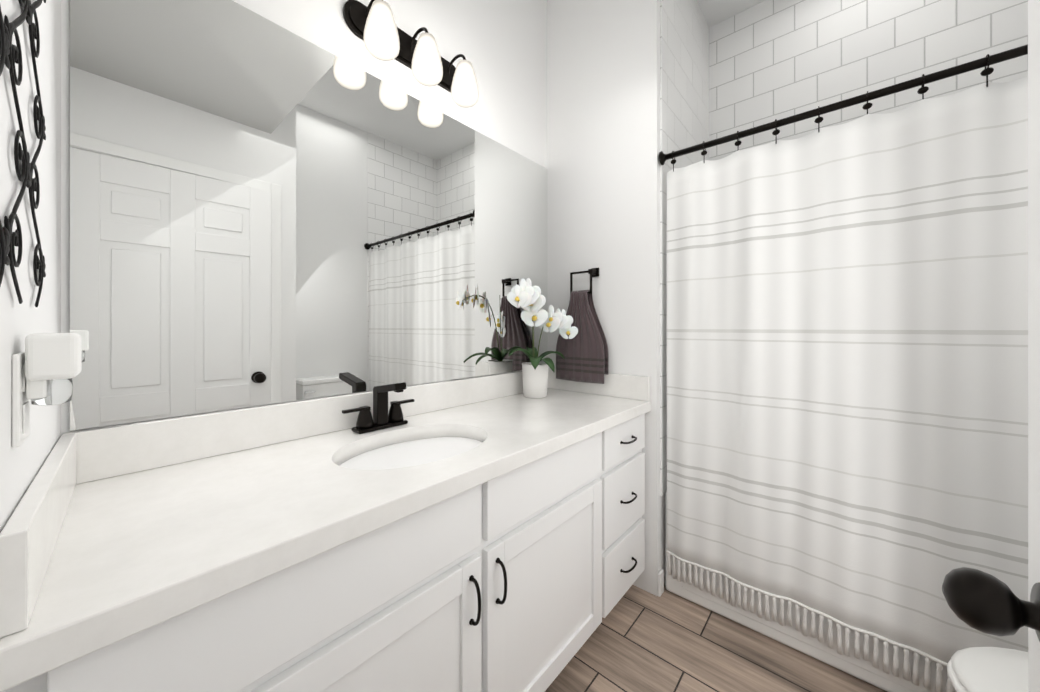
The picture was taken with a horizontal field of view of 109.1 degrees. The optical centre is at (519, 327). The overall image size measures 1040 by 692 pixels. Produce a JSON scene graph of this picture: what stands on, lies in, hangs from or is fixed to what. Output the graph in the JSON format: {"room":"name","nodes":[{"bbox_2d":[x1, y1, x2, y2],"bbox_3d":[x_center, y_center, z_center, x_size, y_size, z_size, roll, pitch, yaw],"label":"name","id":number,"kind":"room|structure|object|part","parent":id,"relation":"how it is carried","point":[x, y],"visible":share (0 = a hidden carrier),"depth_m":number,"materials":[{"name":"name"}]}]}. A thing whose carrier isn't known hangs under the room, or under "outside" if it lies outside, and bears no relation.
{"room":"bathroom","nodes":[
{"label":"bathroom","id":0,"kind":"room"},
{"bbox_2d":[0,0,60,532],"bbox_3d":[-0.458,-0.317,0.215,1.520,3.040,0.120,0,0,43],"label":"wall","id":1,"kind":"structure","parent":0,"point":[21,465],"depth_m":0.53,"materials":[{"name":"white paint"}]},
{"bbox_2d":[0,0,45,306],"bbox_3d":[-0.565,-0.539,0.408,0.548,1.021,0.004,0,0,44],"label":"art","id":2,"kind":"object","parent":1,"relation":"attached to","point":[10,57],"visible":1,"depth_m":0.46,"materials":[{"name":"black metal"}]},
{"bbox_2d":[0,432,79,635],"bbox_3d":[-0.746,0.278,0.588,0.544,0.110,0.042,0,0,41],"label":"backsplash","id":3,"kind":"structure","parent":1,"relation":"attached to","point":[36,540],"depth_m":0.47,"materials":[{"name":"white stone"}]},
{"bbox_2d":[12,333,81,446],"bbox_3d":[-0.626,0.078,0.494,0.070,0.139,0.052,0,0,43],"label":"plug-in air freshener","id":4,"kind":"object","parent":1,"relation":"attached to","point":[46,368],"visible":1,"depth_m":0.47,"materials":[{"name":"white plastic"}]},
{"bbox_3d":[-0.625,0.085,0.495,0.036,0.036,0.036,0,0,43],"label":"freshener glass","id":5,"kind":"part","parent":4,"relation":"part of","materials":[{"name":"glass"}]},
{"bbox_2d":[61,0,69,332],"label":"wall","id":6,"kind":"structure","parent":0,"point":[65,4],"depth_m":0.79,"materials":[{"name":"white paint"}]},
{"bbox_2d":[232,0,546,167],"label":"wall","id":7,"kind":"structure","parent":0,"point":[500,46],"depth_m":1.67,"materials":[{"name":"white paint"}]},
{"bbox_2d":[70,0,547,430],"bbox_3d":[-0.403,-0.328,1.421,0.006,1.096,1.682,0,0,41],"label":"mirror","id":8,"kind":"object","parent":7,"relation":"attached to","point":[263,211],"visible":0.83,"depth_m":1.05,"materials":[{"name":"clear glass"}]},
{"bbox_2d":[75,372,547,483],"bbox_3d":[-0.400,0.278,1.414,0.020,0.110,1.696,0,0,41],"label":"backsplash","id":9,"kind":"structure","parent":7,"relation":"attached to","point":[114,450],"depth_m":0.99,"materials":[{"name":"white stone"}]},
{"bbox_2d":[343,0,478,107],"bbox_3d":[-0.356,-0.989,1.348,0.177,0.219,0.494,0,0,41],"label":"sconce","id":10,"kind":"object","parent":7,"relation":"attached to","point":[378,31],"visible":1,"depth_m":1.28,"materials":[{"name":"white glass"}]},
{"bbox_3d":[-0.445,-0.956,1.195,0.110,0.152,0.110,0,0,41],"label":"lamp shade","id":11,"kind":"part","parent":10,"relation":"part of","materials":[{"name":"white glass"}]},
{"bbox_3d":[-0.331,-0.956,1.325,0.110,0.152,0.110,0,0,41],"label":"lamp shade","id":12,"kind":"part","parent":10,"relation":"part of","materials":[{"name":"white glass"}]},
{"bbox_3d":[-0.216,-0.955,1.457,0.110,0.152,0.110,0,0,41],"label":"lamp shade","id":13,"kind":"part","parent":10,"relation":"part of","materials":[{"name":"white glass"}]},
{"bbox_2d":[547,0,665,595],"bbox_3d":[0.649,-0.316,2.257,0.735,3.040,0.950,0,0,41],"label":"wall block","id":14,"kind":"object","parent":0,"point":[603,108],"visible":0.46,"depth_m":1.79,"materials":[{"name":"paint tile"},{"name":"grout"}]},
{"bbox_2d":[556,268,608,383],"bbox_3d":[0.311,-0.012,1.868,0.281,0.569,0.077,0,0,41],"label":"towel","id":15,"kind":"object","parent":14,"relation":"attached to","point":[584,351],"visible":0.96,"depth_m":1.83,"materials":[{"name":"brown fabric"}]},
{"bbox_2d":[548,368,649,399],"bbox_3d":[0.371,0.279,1.853,0.561,0.110,0.020,0,0,41],"label":"backsplash","id":16,"kind":"structure","parent":14,"relation":"attached to","point":[630,387],"depth_m":1.77,"materials":[{"name":"white stone"}]},
{"bbox_2d":[658,569,663,596],"bbox_3d":[0.635,1.154,1.672,0.012,0.100,0.050,0,0,41],"label":"strip","id":17,"kind":"object","parent":14,"relation":"attached to","point":[660,582],"visible":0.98,"depth_m":1.66,"materials":[{"name":"white paint"}]},
{"bbox_2d":[660,0,708,495],"bbox_3d":[0.901,-0.536,1.980,0.008,2.600,0.795,0,0,41],"label":"tiled wall","id":18,"kind":"structure","parent":14,"relation":"attached to","point":[684,75],"depth_m":1.83,"materials":[{"name":"white tile"}]},
{"bbox_2d":[659,44,1027,691],"bbox_3d":[1.211,0.162,1.170,1.522,1.903,0.060,0,0,41],"label":"shower curtain","id":19,"kind":"object","parent":18,"relation":"attached to","point":[847,375],"visible":0.92,"depth_m":1.23,"materials":[{"name":"fabric"}]},
{"bbox_3d":[1.211,-0.739,1.170,1.522,0.102,0.060,0,0,41],"label":"rod","id":20,"kind":"part","parent":19,"relation":"part of","materials":[{"name":"black metal"}]},
{"bbox_2d":[545,585,886,691],"bbox_3d":[0.676,1.253,1.024,2.395,0.100,2.770,0,0,41],"label":"floor","id":21,"kind":"structure","parent":0,"point":[640,640],"depth_m":1.35,"materials":[{"name":"brown wood"}]},
{"bbox_2d":[0,408,650,691],"bbox_3d":[-0.189,0.791,1.215,0.598,0.825,1.718,0,0,41],"label":"bathroom vanity","id":22,"kind":"object","parent":21,"relation":"on","point":[481,534],"depth_m":0.82,"materials":[{"name":"white paint"}]},
{"bbox_2d":[0,388,650,679],"bbox_3d":[-0.195,0.356,1.219,0.586,0.045,1.720,0,0,41],"label":"countertop","id":23,"kind":"structure","parent":22,"relation":"on","point":[149,542],"depth_m":0.70,"materials":[{"name":"white stone"}]},
{"bbox_2d":[340,382,415,431],"bbox_3d":[-0.425,0.253,1.199,0.157,0.160,0.248,0,0,41],"label":"faucet","id":24,"kind":"object","parent":23,"relation":"on","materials":[{"name":"black metal"}]},
{"bbox_2d":[340,428,483,475],"bbox_3d":[-0.296,0.448,1.071,0.353,0.163,0.474,0,0,41],"label":"sink","id":25,"kind":"object","parent":23,"relation":"in","point":[379,459],"depth_m":1.13,"materials":[{"name":"white ceramic"}]},
{"bbox_2d":[507,278,577,397],"bbox_3d":[0.068,0.056,1.739,0.251,0.554,0.394,0,0,41],"label":"orchid","id":26,"kind":"object","parent":23,"relation":"on","point":[528,297],"visible":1,"depth_m":1.73,"materials":[{"name":"white plant"}]},
{"bbox_3d":[0.073,0.254,1.783,0.132,0.158,0.132,0,0,41],"label":"pot","id":27,"kind":"part","parent":26,"relation":"part of","materials":[{"name":"white ceramic"}]},
{"bbox_2d":[665,491,955,691],"bbox_3d":[1.480,0.979,1.477,1.518,0.449,0.768,0,0,41],"label":"bathtub","id":28,"kind":"object","parent":21,"relation":"on","point":[861,668],"visible":0.21,"depth_m":1.35,"materials":[{"name":"white ceramic"}]},
{"bbox_2d":[947,647,1027,691],"bbox_3d":[1.252,0.811,0.607,0.731,0.785,0.450,0,0,41],"label":"toilet","id":29,"kind":"object","parent":21,"relation":"on","point":[983,669],"visible":0.92,"depth_m":0.82,"materials":[{"name":"white ceramic"}]},
{"bbox_2d":[697,0,764,27],"bbox_3d":[0.676,-1.887,1.026,2.395,0.100,2.770,0,0,41],"label":"ceiling","id":30,"kind":"structure","parent":0,"point":[714,12],"depth_m":2.13,"materials":[{"name":"white paint"}]},
{"bbox_3d":[1.779,-0.316,1.821,1.540,3.040,0.120,0,0,41],"label":"wall","id":31,"kind":"structure","parent":0,"visible":0},
{"bbox_2d":[709,0,1027,160],"bbox_3d":[1.737,-0.536,1.773,1.524,2.600,0.008,0,0,41],"label":"tiled wall","id":32,"kind":"structure","parent":31,"relation":"attached to","point":[771,61],"depth_m":1.87,"materials":[{"name":"white tile"}]},
{"bbox_3d":[0.405,-1.335,0.052,0.150,1.005,0.805,0,0,41],"label":"wall","id":33,"kind":"structure","parent":0,"visible":0},
{"bbox_2d":[942,0,1039,691],"bbox_3d":[0.341,0.157,0.145,0.152,2.092,0.862,0,0,41],"label":"door","id":34,"kind":"structure","parent":33,"relation":"attached to","point":[983,602],"depth_m":0.41,"materials":[{"name":"white paint"}]}
]}

